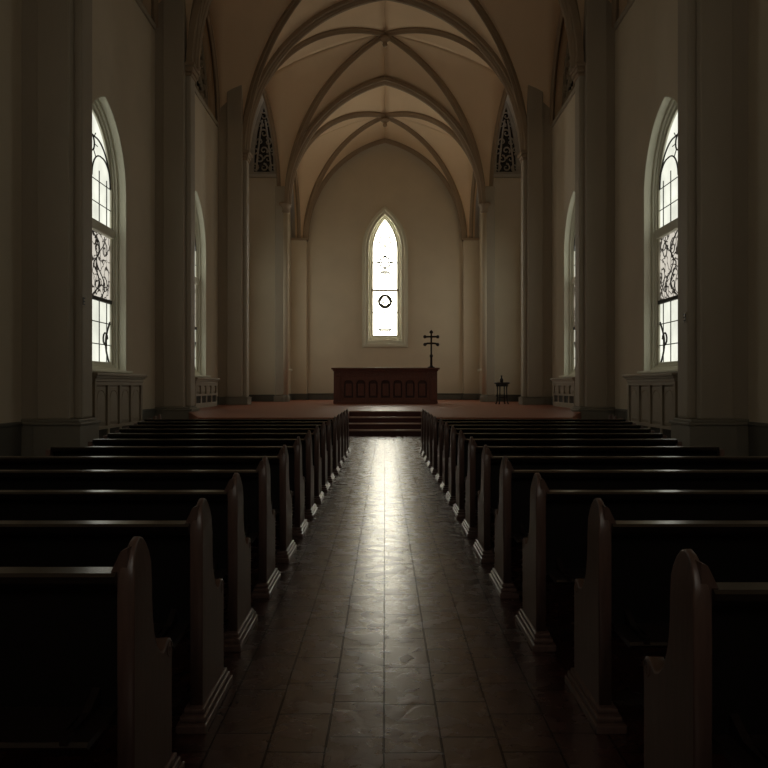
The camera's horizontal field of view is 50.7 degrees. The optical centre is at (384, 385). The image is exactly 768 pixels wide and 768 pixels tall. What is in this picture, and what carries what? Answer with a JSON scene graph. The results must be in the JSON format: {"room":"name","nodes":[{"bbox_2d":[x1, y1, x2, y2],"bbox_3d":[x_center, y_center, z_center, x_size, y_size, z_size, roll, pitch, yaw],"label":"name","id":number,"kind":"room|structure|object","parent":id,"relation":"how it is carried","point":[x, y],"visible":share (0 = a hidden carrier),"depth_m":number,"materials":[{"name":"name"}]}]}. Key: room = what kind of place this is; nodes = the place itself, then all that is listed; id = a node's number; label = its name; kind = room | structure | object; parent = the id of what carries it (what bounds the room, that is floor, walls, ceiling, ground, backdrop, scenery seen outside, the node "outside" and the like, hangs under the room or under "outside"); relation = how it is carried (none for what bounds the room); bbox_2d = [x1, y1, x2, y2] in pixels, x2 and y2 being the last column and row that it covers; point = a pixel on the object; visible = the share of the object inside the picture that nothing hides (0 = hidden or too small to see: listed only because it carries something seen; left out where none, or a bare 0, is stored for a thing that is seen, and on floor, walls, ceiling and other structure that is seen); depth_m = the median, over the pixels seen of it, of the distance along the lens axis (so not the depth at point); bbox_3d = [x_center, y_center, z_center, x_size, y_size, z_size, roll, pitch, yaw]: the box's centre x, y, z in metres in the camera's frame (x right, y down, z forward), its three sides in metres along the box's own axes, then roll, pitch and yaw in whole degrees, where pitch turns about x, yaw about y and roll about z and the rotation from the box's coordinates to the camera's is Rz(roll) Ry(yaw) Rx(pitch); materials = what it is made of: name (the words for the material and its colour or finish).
{"room":"house of worship","nodes":[
{"label":"house of worship","id":0,"kind":"room"},
{"bbox_2d":[0,0,217,422],"bbox_3d":[-7.300,-4.600,17.750,1.000,12.000,44.500,0,0,0],"label":"wall","id":1,"kind":"structure","parent":0,"point":[123,38],"depth_m":21.31,"materials":[{"name":"paint"}]},
{"bbox_2d":[0,408,155,455],"bbox_3d":[-6.755,1.030,15.650,0.090,0.740,16.300,0,0,0],"label":"baseboard","id":2,"kind":"structure","parent":1,"relation":"attached to","point":[10,433],"depth_m":14.65,"materials":[{"name":"stone"}]},
{"bbox_2d":[92,96,132,372],"bbox_3d":[-6.960,-3.705,19.700,0.680,6.771,3.280,0,0,0],"label":"window","id":3,"kind":"structure","parent":1,"relation":"in","point":[108,170],"depth_m":20.74,"materials":[{"name":"white glass"}]},
{"bbox_2d":[151,0,157,27],"bbox_3d":[-6.800,-12.808,22.005,0.200,4.424,4.231,0,0,0],"label":"trim","id":4,"kind":"structure","parent":1,"relation":"attached to","point":[154,3],"depth_m":23.88,"materials":[{"name":"stone"}]},
{"bbox_2d":[135,0,218,126],"bbox_3d":[-6.795,-10.560,20.175,0.110,0.160,25.350,0,0,0],"label":"trim","id":5,"kind":"structure","parent":1,"relation":"attached to","point":[139,3],"depth_m":23.79,"materials":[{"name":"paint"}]},
{"bbox_2d":[195,191,210,376],"bbox_3d":[-6.960,-3.705,29.200,0.680,6.771,3.280,0,0,0],"label":"window","id":6,"kind":"structure","parent":1,"relation":"in","point":[200,241],"depth_m":30.69,"materials":[{"name":"beige paint"}]},
{"bbox_2d":[206,10,219,125],"bbox_3d":[-6.800,-12.808,30.956,0.200,4.424,4.327,0,0,0],"label":"trim","id":7,"kind":"structure","parent":1,"relation":"attached to","point":[208,19],"depth_m":32.32,"materials":[{"name":"stone"}]},
{"bbox_2d":[249,178,276,395],"bbox_3d":[-5.850,-4.450,39.850,1.900,11.700,0.500,0,0,0],"label":"wall","id":8,"kind":"structure","parent":0,"point":[261,190],"depth_m":39.60,"materials":[{"name":"paint"}]},
{"bbox_2d":[248,395,273,401],"bbox_3d":[-6.100,0.590,39.555,1.400,0.340,0.090,0,0,0],"label":"baseboard","id":9,"kind":"structure","parent":8,"relation":"attached to","point":[255,398],"depth_m":39.54,"materials":[{"name":"stone"}]},
{"bbox_2d":[249,174,275,177],"bbox_3d":[-5.925,-10.260,39.700,1.750,0.160,0.400,0,0,0],"label":"trim","id":10,"kind":"structure","parent":8,"relation":"attached to","point":[250,175],"depth_m":39.50,"materials":[{"name":"paint"}]},
{"bbox_2d":[249,101,275,173],"bbox_3d":[-5.950,-12.167,39.790,1.480,3.694,0.160,0,0,0],"label":"panel","id":11,"kind":"object","parent":10,"relation":"on","point":[262,151],"visible":0.87,"depth_m":39.73,"materials":[{"name":"stone"}]},
{"bbox_2d":[288,207,290,393],"bbox_3d":[-5.500,-7.600,42.800,0.600,18.000,5.400,0,0,0],"label":"wall","id":12,"kind":"structure","parent":0,"point":[289,213],"depth_m":44.10,"materials":[{"name":"paint"}]},
{"bbox_2d":[0,436,733,767],"bbox_3d":[0.000,1.500,20.500,16.000,0.200,50.000,0,0,0],"label":"floor","id":13,"kind":"structure","parent":0,"point":[384,640],"depth_m":4.04,"materials":[{"name":"stone"}]},
{"bbox_2d":[21,0,100,455],"bbox_3d":[-6.225,-6.350,15.490,1.290,15.500,1.060,0,0,0],"label":"column","id":14,"kind":"structure","parent":13,"relation":"on","point":[56,34],"depth_m":15.09,"materials":[{"name":"paint"}]},
{"bbox_2d":[0,536,184,767],"bbox_3d":[-1.970,0.942,2.594,2.484,0.928,0.712,0,0,0],"label":"pew","id":15,"kind":"object","parent":13,"relation":"on","point":[81,655],"visible":1,"depth_m":2.50,"materials":[{"name":"brown wood"}]},
{"bbox_2d":[0,707,116,749],"bbox_3d":[-1.970,1.001,2.372,2.292,0.022,0.267,0,0,0],"label":"shelf","id":16,"kind":"object","parent":15,"relation":"attached to","point":[21,728],"depth_m":2.35,"materials":[{"name":"brown wood"}]},
{"bbox_2d":[0,498,232,733],"bbox_3d":[-1.965,0.942,3.474,2.494,0.928,0.712,0,0,0],"label":"pew","id":17,"kind":"object","parent":13,"relation":"on","point":[188,600],"visible":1,"depth_m":3.39,"materials":[{"name":"brown wood"}]},
{"bbox_2d":[154,623,189,647],"bbox_3d":[-1.965,1.001,3.252,2.302,0.022,0.267,0,0,0],"label":"shelf","id":18,"kind":"object","parent":17,"relation":"attached to","point":[175,631],"depth_m":3.27,"materials":[{"name":"brown wood"}]},
{"bbox_2d":[91,372,146,438],"bbox_3d":[-6.570,0.554,19.700,0.500,1.708,3.740,0,0,0],"label":"radiator cover","id":19,"kind":"object","parent":13,"relation":"on","point":[117,398],"visible":0.73,"depth_m":19.40,"materials":[{"name":"paint"}]},
{"bbox_2d":[92,372,146,381],"bbox_3d":[-6.570,-0.200,19.700,0.500,0.200,3.740,0,0,0],"label":"shelf","id":20,"kind":"object","parent":19,"relation":"attached to","point":[96,376],"depth_m":19.22,"materials":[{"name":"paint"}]},
{"bbox_2d":[0,473,257,651],"bbox_3d":[-1.985,0.942,4.484,2.454,0.928,0.712,0,0,0],"label":"pew","id":21,"kind":"object","parent":13,"relation":"on","point":[231,549],"visible":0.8,"depth_m":4.40,"materials":[{"name":"brown wood"}]},
{"bbox_2d":[0,456,280,597],"bbox_3d":[-1.985,0.942,5.554,2.454,0.928,0.712,0,0,0],"label":"pew","id":22,"kind":"object","parent":13,"relation":"on","point":[259,516],"visible":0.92,"depth_m":5.47,"materials":[{"name":"brown wood"}]},
{"bbox_2d":[0,445,296,562],"bbox_3d":[-1.985,0.942,6.624,2.454,0.928,0.712,0,0,0],"label":"pew","id":23,"kind":"object","parent":13,"relation":"on","point":[281,494],"visible":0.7,"depth_m":6.54,"materials":[{"name":"brown wood"}]},
{"bbox_2d":[151,0,199,418],"bbox_3d":[-6.285,-6.350,24.290,1.290,15.500,1.060,0,0,0],"label":"column","id":24,"kind":"structure","parent":13,"relation":"on","point":[175,78],"depth_m":23.86,"materials":[{"name":"paint"}]},
{"bbox_2d":[45,436,308,537],"bbox_3d":[-1.985,0.942,7.694,2.454,0.928,0.712,0,0,0],"label":"pew","id":25,"kind":"object","parent":13,"relation":"on","point":[296,478],"visible":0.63,"depth_m":7.57,"materials":[{"name":"brown wood"}]},
{"bbox_2d":[88,430,317,518],"bbox_3d":[-1.985,0.942,8.774,2.454,0.928,0.712,0,0,0],"label":"pew","id":26,"kind":"object","parent":13,"relation":"on","point":[311,508],"visible":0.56,"depth_m":8.64,"materials":[{"name":"brown wood"}]},
{"bbox_2d":[103,425,324,503],"bbox_3d":[-2.086,0.942,9.824,2.655,0.928,0.712,0,0,0],"label":"pew","id":27,"kind":"object","parent":13,"relation":"on","point":[319,495],"visible":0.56,"depth_m":9.70,"materials":[{"name":"brown wood"}]},
{"bbox_2d":[115,422,329,491],"bbox_3d":[-2.186,0.942,10.874,2.856,0.928,0.712,0,0,0],"label":"pew","id":28,"kind":"object","parent":13,"relation":"on","point":[323,451],"visible":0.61,"depth_m":10.74,"materials":[{"name":"brown wood"}]},
{"bbox_2d":[126,418,334,482],"bbox_3d":[-2.287,0.942,11.924,3.058,0.928,0.712,0,0,0],"label":"pew","id":29,"kind":"object","parent":13,"relation":"on","point":[329,447],"visible":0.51,"depth_m":11.79,"materials":[{"name":"brown wood"}]},
{"bbox_2d":[134,416,339,474],"bbox_3d":[-2.377,0.942,12.974,3.279,0.928,0.712,0,0,0],"label":"pew","id":30,"kind":"object","parent":13,"relation":"on","point":[335,470],"visible":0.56,"depth_m":12.85,"materials":[{"name":"brown wood"}]},
{"bbox_2d":[141,414,342,467],"bbox_3d":[-2.478,0.942,14.024,3.480,0.928,0.712,0,0,0],"label":"pew","id":31,"kind":"object","parent":13,"relation":"on","point":[340,463],"visible":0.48,"depth_m":13.89,"materials":[{"name":"brown wood"}]},
{"bbox_2d":[148,412,345,461],"bbox_3d":[-2.579,0.942,15.074,3.681,0.928,0.712,0,0,0],"label":"pew","id":32,"kind":"object","parent":13,"relation":"on","point":[343,458],"visible":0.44,"depth_m":14.94,"materials":[{"name":"brown wood"}]},
{"bbox_2d":[349,411,420,435],"bbox_3d":[0.000,1.077,23.634,2.150,0.645,1.928,0,0,0],"label":"steps","id":33,"kind":"structure","parent":13,"relation":"on","point":[361,423],"depth_m":23.33,"materials":[{"name":"brown wood"}]},
{"bbox_2d":[189,400,580,418],"bbox_3d":[0.000,1.080,32.250,13.600,0.640,25.500,0,0,0],"label":"platform","id":34,"kind":"object","parent":13,"relation":"on","point":[294,409],"visible":0.42,"depth_m":25.12,"materials":[{"name":"brown wood"}]},
{"bbox_2d":[195,377,219,407],"bbox_3d":[-6.570,0.234,29.200,0.500,1.068,3.740,0,0,0],"label":"radiator cover","id":35,"kind":"object","parent":34,"relation":"on","point":[205,388],"visible":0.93,"depth_m":29.08,"materials":[{"name":"paint"}]},
{"bbox_2d":[218,85,252,404],"bbox_3d":[-6.155,-7.020,33.290,1.290,15.560,1.060,0,0,0],"label":"column","id":36,"kind":"structure","parent":34,"relation":"on","point":[233,161],"depth_m":32.96,"materials":[{"name":"paint"}]},
{"bbox_2d":[274,186,290,401],"bbox_3d":[-4.920,-4.420,39.170,0.840,10.360,0.900,0,0,0],"label":"column","id":37,"kind":"structure","parent":34,"relation":"on","point":[281,207],"depth_m":38.90,"materials":[{"name":"paint"}]},
{"bbox_2d":[331,368,439,403],"bbox_3d":[0.020,-0.015,35.540,4.680,1.550,1.320,0,0,0],"label":"altar","id":38,"kind":"object","parent":34,"relation":"on","point":[351,385],"visible":1,"depth_m":35.02,"materials":[{"name":"brown wood"}]},
{"bbox_2d":[423,330,438,367],"bbox_3d":[2.020,-1.615,35.350,0.710,1.650,0.320,0,0,0],"label":"cross","id":39,"kind":"object","parent":38,"relation":"on","point":[431,331],"visible":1,"depth_m":35.31,"materials":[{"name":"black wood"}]},
{"bbox_2d":[479,186,495,401],"bbox_3d":[4.920,-4.420,39.170,0.840,10.360,0.900,0,0,0],"label":"column","id":40,"kind":"structure","parent":34,"relation":"on","point":[488,207],"depth_m":38.90,"materials":[{"name":"paint"}]},
{"bbox_2d":[494,382,509,403],"bbox_3d":[4.900,0.307,33.900,0.660,0.933,0.660,0,0,0],"label":"table","id":41,"kind":"object","parent":34,"relation":"on","point":[499,384],"visible":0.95,"depth_m":33.73,"materials":[{"name":"black wood"}]},
{"bbox_2d":[517,85,551,404],"bbox_3d":[6.155,-7.020,33.290,1.290,15.560,1.060,0,0,0],"label":"column","id":42,"kind":"structure","parent":34,"relation":"on","point":[536,161],"depth_m":32.96,"materials":[{"name":"paint"}]},
{"bbox_2d":[550,377,574,407],"bbox_3d":[6.570,0.234,29.200,0.500,1.068,3.740,0,0,0],"label":"radiator cover","id":43,"kind":"object","parent":34,"relation":"on","point":[563,388],"visible":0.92,"depth_m":29.08,"materials":[{"name":"paint"}]},
{"bbox_2d":[424,412,621,461],"bbox_3d":[2.579,0.942,15.074,3.681,0.928,0.712,0,0,0],"label":"pew","id":44,"kind":"object","parent":13,"relation":"on","point":[426,458],"visible":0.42,"depth_m":14.94,"materials":[{"name":"brown wood"}]},
{"bbox_2d":[427,414,628,467],"bbox_3d":[2.478,0.942,14.024,3.480,0.928,0.712,0,0,0],"label":"pew","id":45,"kind":"object","parent":13,"relation":"on","point":[429,463],"visible":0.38,"depth_m":13.89,"materials":[{"name":"brown wood"}]},
{"bbox_2d":[430,416,635,474],"bbox_3d":[2.377,0.942,12.974,3.279,0.928,0.712,0,0,0],"label":"pew","id":46,"kind":"object","parent":13,"relation":"on","point":[434,470],"visible":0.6,"depth_m":12.85,"materials":[{"name":"brown wood"}]},
{"bbox_2d":[435,418,643,482],"bbox_3d":[2.287,0.942,11.924,3.058,0.928,0.712,0,0,0],"label":"pew","id":47,"kind":"object","parent":13,"relation":"on","point":[440,447],"visible":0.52,"depth_m":11.79,"materials":[{"name":"brown wood"}]},
{"bbox_2d":[440,422,654,491],"bbox_3d":[2.186,0.942,10.874,2.856,0.928,0.712,0,0,0],"label":"pew","id":48,"kind":"object","parent":13,"relation":"on","point":[446,451],"visible":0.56,"depth_m":10.74,"materials":[{"name":"brown wood"}]},
{"bbox_2d":[445,425,666,503],"bbox_3d":[2.086,0.942,9.824,2.655,0.928,0.712,0,0,0],"label":"pew","id":49,"kind":"object","parent":13,"relation":"on","point":[450,495],"visible":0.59,"depth_m":9.70,"materials":[{"name":"brown wood"}]},
{"bbox_2d":[452,430,681,518],"bbox_3d":[1.985,0.942,8.774,2.454,0.928,0.712,0,0,0],"label":"pew","id":50,"kind":"object","parent":13,"relation":"on","point":[458,508],"visible":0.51,"depth_m":8.64,"materials":[{"name":"brown wood"}]},
{"bbox_2d":[461,436,724,537],"bbox_3d":[1.985,0.942,7.694,2.454,0.928,0.712,0,0,0],"label":"pew","id":51,"kind":"object","parent":13,"relation":"on","point":[473,478],"visible":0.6,"depth_m":7.57,"materials":[{"name":"brown wood"}]},
{"bbox_2d":[570,0,618,418],"bbox_3d":[6.285,-6.350,24.290,1.290,15.500,1.060,0,0,0],"label":"column","id":52,"kind":"structure","parent":13,"relation":"on","point":[594,78],"depth_m":23.86,"materials":[{"name":"paint"}]},
{"bbox_2d":[473,445,767,562],"bbox_3d":[1.985,0.942,6.624,2.454,0.928,0.712,0,0,0],"label":"pew","id":53,"kind":"object","parent":13,"relation":"on","point":[488,494],"visible":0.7,"depth_m":6.54,"materials":[{"name":"brown wood"}]},
{"bbox_2d":[489,456,767,597],"bbox_3d":[1.985,0.942,5.554,2.454,0.928,0.712,0,0,0],"label":"pew","id":54,"kind":"object","parent":13,"relation":"on","point":[512,516],"visible":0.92,"depth_m":5.47,"materials":[{"name":"brown wood"}]},
{"bbox_2d":[512,533,528,542],"bbox_3d":[1.985,1.001,5.332,2.262,0.022,0.267,0,0,0],"label":"shelf","id":55,"kind":"object","parent":54,"relation":"attached to","point":[518,537],"depth_m":5.33,"materials":[{"name":"brown wood"}]},
{"bbox_2d":[515,473,767,651],"bbox_3d":[1.995,0.942,4.484,2.434,0.928,0.712,0,0,0],"label":"pew","id":56,"kind":"object","parent":13,"relation":"on","point":[554,549],"visible":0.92,"depth_m":4.40,"materials":[{"name":"brown wood"}]},
{"bbox_2d":[546,569,585,583],"bbox_3d":[1.995,1.001,4.261,2.242,0.022,0.267,0,0,0],"label":"shelf","id":57,"kind":"object","parent":56,"relation":"attached to","point":[559,576],"depth_m":4.23,"materials":[{"name":"brown wood"}]},
{"bbox_2d":[623,372,678,438],"bbox_3d":[6.570,0.554,19.700,0.500,1.708,3.740,0,0,0],"label":"radiator cover","id":58,"kind":"object","parent":13,"relation":"on","point":[652,398],"visible":0.67,"depth_m":19.40,"materials":[{"name":"paint"}]},
{"bbox_2d":[623,372,677,381],"bbox_3d":[6.570,-0.200,19.700,0.500,0.200,3.740,0,0,0],"label":"shelf","id":59,"kind":"object","parent":58,"relation":"attached to","point":[672,376],"depth_m":19.22,"materials":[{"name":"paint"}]},
{"bbox_2d":[565,498,767,733],"bbox_3d":[2.030,0.942,3.474,2.364,0.928,0.712,0,0,0],"label":"pew","id":60,"kind":"object","parent":13,"relation":"on","point":[624,591],"visible":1,"depth_m":3.39,"materials":[{"name":"brown wood"}]},
{"bbox_2d":[612,623,668,647],"bbox_3d":[2.030,1.001,3.252,2.172,0.022,0.267,0,0,0],"label":"shelf","id":61,"kind":"object","parent":60,"relation":"attached to","point":[638,635],"depth_m":3.23,"materials":[{"name":"brown wood"}]},
{"bbox_2d":[643,549,767,767],"bbox_3d":[2.020,0.942,2.394,2.384,0.928,0.712,0,0,0],"label":"pew","id":62,"kind":"object","parent":13,"relation":"on","point":[708,696],"visible":1,"depth_m":2.31,"materials":[{"name":"brown wood"}]},
{"bbox_2d":[712,735,767,767],"bbox_3d":[2.020,1.001,2.171,2.192,0.022,0.267,0,0,0],"label":"shelf","id":63,"kind":"object","parent":62,"relation":"attached to","point":[731,747],"depth_m":2.20,"materials":[{"name":"brown wood"}]},
{"bbox_2d":[669,0,748,455],"bbox_3d":[6.225,-6.350,15.490,1.290,15.500,1.060,0,0,0],"label":"column","id":64,"kind":"structure","parent":13,"relation":"on","point":[712,34],"depth_m":15.12,"materials":[{"name":"paint"}]},
{"bbox_2d":[143,0,626,237],"bbox_3d":[0.000,-12.354,20.125,15.800,8.508,49.489,0,0,0],"label":"ceiling","id":65,"kind":"structure","parent":0,"point":[242,29],"depth_m":36.98,"materials":[{"name":"paint"}]},
{"bbox_2d":[186,0,211,70],"bbox_3d":[-2.933,-12.856,24.300,5.935,6.725,0.600,0,0,0],"label":"trim","id":66,"kind":"structure","parent":65,"relation":"attached to","point":[194,41],"depth_m":24.08,"materials":[{"name":"stone"}]},
{"bbox_2d":[262,87,280,185],"bbox_3d":[-5.366,-11.399,37.872,0.200,5.004,2.941,0,0,10],"label":"trim","id":67,"kind":"structure","parent":65,"relation":"attached to","point":[265,95],"depth_m":38.32,"materials":[{"name":"stone"}]},
{"bbox_2d":[243,0,301,129],"bbox_3d":[-2.935,-12.957,31.085,7.450,6.926,0.260,0,0,38],"label":"trim","id":68,"kind":"structure","parent":65,"relation":"attached to","point":[292,6],"depth_m":32.42,"materials":[{"name":"stone"}]},
{"bbox_2d":[294,171,300,237],"bbox_3d":[-4.799,-10.203,43.381,0.200,4.212,2.880,0,0,2],"label":"trim","id":69,"kind":"structure","parent":65,"relation":"attached to","point":[296,176],"depth_m":44.26,"materials":[{"name":"stone"}]},
{"bbox_2d":[243,0,383,149],"bbox_3d":[-2.933,-12.856,33.300,5.935,6.725,0.600,0,0,0],"label":"trim","id":70,"kind":"structure","parent":65,"relation":"attached to","point":[342,6],"depth_m":33.12,"materials":[{"name":"stone"}]},
{"bbox_2d":[266,27,384,85],"bbox_3d":[-2.938,-12.857,35.119,6.988,6.726,0.260,0,0,-33],"label":"trim","id":71,"kind":"structure","parent":65,"relation":"attached to","point":[351,30],"depth_m":35.34,"materials":[{"name":"stone"}]},
{"bbox_2d":[285,36,379,202],"bbox_3d":[-2.374,-12.454,38.010,5.296,7.515,0.260,0,0,23],"label":"trim","id":72,"kind":"structure","parent":65,"relation":"attached to","point":[314,105],"depth_m":38.18,"materials":[{"name":"wood"}]},
{"bbox_2d":[284,76,384,205],"bbox_3d":[-2.384,-11.755,39.000,4.873,6.121,0.520,0,0,0],"label":"trim","id":73,"kind":"structure","parent":65,"relation":"attached to","point":[378,82],"depth_m":38.78,"materials":[{"name":"stone"}]},
{"bbox_2d":[298,111,384,165],"bbox_3d":[-2.397,-11.457,40.568,5.811,5.526,0.260,0,0,-34],"label":"trim","id":74,"kind":"structure","parent":65,"relation":"attached to","point":[337,120],"depth_m":40.59,"materials":[{"name":"wood"}]},
{"bbox_2d":[385,111,471,165],"bbox_3d":[2.397,-11.457,40.568,5.811,5.526,0.260,0,0,34],"label":"trim","id":75,"kind":"structure","parent":65,"relation":"attached to","point":[432,120],"depth_m":40.59,"materials":[{"name":"stone"}]},
{"bbox_2d":[385,76,485,205],"bbox_3d":[2.384,-11.755,39.000,4.873,6.121,0.520,0,0,0],"label":"trim","id":76,"kind":"structure","parent":65,"relation":"attached to","point":[391,82],"depth_m":38.78,"materials":[{"name":"stone"}]},
{"bbox_2d":[390,36,484,202],"bbox_3d":[2.374,-12.454,38.010,5.296,7.515,0.260,0,0,-23],"label":"trim","id":77,"kind":"structure","parent":65,"relation":"attached to","point":[455,105],"depth_m":38.18,"materials":[{"name":"stone"}]},
{"bbox_2d":[385,27,503,85],"bbox_3d":[2.938,-12.857,35.119,6.988,6.726,0.260,0,0,33],"label":"trim","id":78,"kind":"structure","parent":65,"relation":"attached to","point":[411,30],"depth_m":35.34,"materials":[{"name":"stone"}]},
{"bbox_2d":[386,0,526,149],"bbox_3d":[2.933,-12.856,33.300,5.935,6.725,0.600,0,0,0],"label":"trim","id":79,"kind":"structure","parent":65,"relation":"attached to","point":[427,6],"depth_m":33.12,"materials":[{"name":"wood"}]},
{"bbox_2d":[469,171,475,237],"bbox_3d":[4.799,-10.203,43.381,0.200,4.212,2.880,0,0,-2],"label":"trim","id":80,"kind":"structure","parent":65,"relation":"attached to","point":[473,176],"depth_m":44.26,"materials":[{"name":"stone"}]},
{"bbox_2d":[468,0,526,129],"bbox_3d":[2.935,-12.957,31.085,7.450,6.926,0.260,0,0,-38],"label":"trim","id":81,"kind":"structure","parent":65,"relation":"attached to","point":[477,6],"depth_m":32.42,"materials":[{"name":"stone"}]},
{"bbox_2d":[489,87,507,185],"bbox_3d":[5.366,-11.399,37.872,0.200,5.004,2.941,0,0,-10],"label":"trim","id":82,"kind":"structure","parent":65,"relation":"attached to","point":[504,95],"depth_m":38.32,"materials":[{"name":"stone"}]},
{"bbox_2d":[558,0,583,70],"bbox_3d":[2.933,-12.856,24.300,5.935,6.725,0.600,0,0,0],"label":"trim","id":83,"kind":"structure","parent":65,"relation":"attached to","point":[575,41],"depth_m":24.08,"materials":[{"name":"stone"}]},
{"bbox_2d":[291,143,478,393],"bbox_3d":[0.000,-7.600,45.300,11.800,18.000,0.600,0,0,0],"label":"wall","id":84,"kind":"structure","parent":0,"point":[380,176],"depth_m":45.00,"materials":[{"name":"paint"}]},
{"bbox_2d":[290,238,307,399],"bbox_3d":[-4.730,-3.700,44.760,0.940,8.920,0.480,0,0,0],"label":"pilaster","id":85,"kind":"object","parent":84,"relation":"attached to","point":[298,245],"visible":0.9,"depth_m":44.60,"materials":[{"name":"paint"}]},
{"bbox_2d":[303,118,380,238],"bbox_3d":[-2.216,-11.156,43.496,5.206,6.122,0.260,0,0,30],"label":"trim","id":86,"kind":"structure","parent":84,"relation":"attached to","point":[353,135],"depth_m":44.01,"materials":[{"name":"stone"}]},
{"bbox_2d":[304,138,384,239],"bbox_3d":[-2.220,-10.906,44.750,4.520,5.620,0.280,0,0,0],"label":"trim","id":87,"kind":"structure","parent":84,"relation":"attached to","point":[339,164],"depth_m":44.66,"materials":[{"name":"stone"}]},
{"bbox_2d":[307,393,461,399],"bbox_3d":[0.000,0.580,44.955,8.600,0.360,0.090,0,0,0],"label":"baseboard","id":88,"kind":"structure","parent":84,"relation":"attached to","point":[311,396],"depth_m":44.94,"materials":[{"name":"stone"}]},
{"bbox_2d":[362,207,407,346],"bbox_3d":[0.000,-6.054,45.095,2.540,7.828,0.510,0,0,0],"label":"window","id":89,"kind":"structure","parent":84,"relation":"in","point":[384,246],"depth_m":45.16,"materials":[{"name":"white glass"}]},
{"bbox_2d":[385,138,465,239],"bbox_3d":[2.220,-10.906,44.750,4.520,5.620,0.280,0,0,0],"label":"trim","id":90,"kind":"structure","parent":84,"relation":"attached to","point":[430,164],"depth_m":44.66,"materials":[{"name":"stone"}]},
{"bbox_2d":[389,118,466,238],"bbox_3d":[2.216,-11.156,43.496,5.206,6.122,0.260,0,0,-30],"label":"trim","id":91,"kind":"structure","parent":84,"relation":"attached to","point":[416,135],"depth_m":44.01,"materials":[{"name":"stone"}]},
{"bbox_2d":[462,238,479,399],"bbox_3d":[4.730,-3.700,44.760,0.940,8.920,0.480,0,0,0],"label":"pilaster","id":92,"kind":"object","parent":84,"relation":"attached to","point":[470,245],"visible":0.91,"depth_m":44.60,"materials":[{"name":"paint"}]},
{"bbox_2d":[479,207,481,393],"bbox_3d":[5.500,-7.600,42.800,0.600,18.000,5.400,0,0,0],"label":"wall","id":93,"kind":"structure","parent":0,"point":[480,213],"depth_m":44.10,"materials":[{"name":"paint"}]},
{"bbox_2d":[493,178,520,395],"bbox_3d":[5.850,-4.450,39.850,1.900,11.700,0.500,0,0,0],"label":"wall","id":94,"kind":"structure","parent":0,"point":[507,190],"depth_m":39.60,"materials":[{"name":"paint"}]},
{"bbox_2d":[494,174,520,177],"bbox_3d":[5.925,-10.260,39.700,1.750,0.160,0.400,0,0,0],"label":"trim","id":95,"kind":"structure","parent":94,"relation":"attached to","point":[495,175],"depth_m":39.50,"materials":[{"name":"paint"}]},
{"bbox_2d":[494,101,520,173],"bbox_3d":[5.950,-12.167,39.790,1.480,3.694,0.160,0,0,0],"label":"panel","id":96,"kind":"object","parent":95,"relation":"on","point":[507,151],"visible":0.87,"depth_m":39.73,"materials":[{"name":"stone"}]},
{"bbox_2d":[552,0,767,422],"bbox_3d":[7.300,-4.600,17.750,1.000,12.000,44.500,0,0,0],"label":"wall","id":97,"kind":"structure","parent":0,"point":[646,38],"depth_m":21.64,"materials":[{"name":"paint"}]},
{"bbox_2d":[550,10,563,125],"bbox_3d":[6.800,-12.808,30.956,0.200,4.424,4.327,0,0,0],"label":"trim","id":98,"kind":"structure","parent":97,"relation":"attached to","point":[561,19],"depth_m":32.32,"materials":[{"name":"stone"}]},
{"bbox_2d":[559,191,574,376],"bbox_3d":[6.960,-3.705,29.200,0.680,6.771,3.280,0,0,0],"label":"window","id":99,"kind":"structure","parent":97,"relation":"in","point":[569,241],"depth_m":30.69,"materials":[{"name":"beige paint"}]},
{"bbox_2d":[551,0,634,126],"bbox_3d":[6.795,-10.560,20.175,0.110,0.160,25.350,0,0,0],"label":"trim","id":100,"kind":"structure","parent":97,"relation":"attached to","point":[630,3],"depth_m":23.79,"materials":[{"name":"paint"}]},
{"bbox_2d":[612,0,618,27],"bbox_3d":[6.800,-12.808,22.005,0.200,4.424,4.231,0,0,0],"label":"trim","id":101,"kind":"structure","parent":97,"relation":"attached to","point":[615,3],"depth_m":23.88,"materials":[{"name":"stone"}]},
{"bbox_2d":[637,96,677,372],"bbox_3d":[6.960,-3.705,19.700,0.680,6.771,3.280,0,0,0],"label":"window","id":102,"kind":"structure","parent":97,"relation":"in","point":[661,170],"depth_m":20.74,"materials":[{"name":"white glass"}]},
{"bbox_2d":[614,408,767,455],"bbox_3d":[6.755,1.030,15.650,0.090,0.740,16.300,0,0,0],"label":"baseboard","id":103,"kind":"structure","parent":97,"relation":"attached to","point":[758,432],"depth_m":14.69,"materials":[{"name":"stone"}]},
{"bbox_3d":[-7.575,-13.850,17.750,0.450,6.500,44.500,0,0,0],"label":"wall","id":104,"kind":"structure","parent":0,"visible":0},
{"bbox_2d":[195,42,207,105],"bbox_3d":[-7.233,-12.735,28.800,0.153,4.310,8.240,0,0,0],"label":"panel","id":105,"kind":"object","parent":104,"relation":"attached to","point":[201,85],"visible":0.06,"depth_m":31.95,"materials":[{"name":"stone"}]},
{"bbox_3d":[7.575,-13.850,17.750,0.450,6.500,44.500,0,0,0],"label":"wall","id":106,"kind":"structure","parent":0,"visible":0},
{"bbox_2d":[562,42,574,105],"bbox_3d":[7.233,-12.735,28.800,0.153,4.310,8.240,0,0,0],"label":"panel","id":107,"kind":"object","parent":106,"relation":"attached to","point":[568,85],"visible":0.09,"depth_m":31.95,"materials":[{"name":"stone"}]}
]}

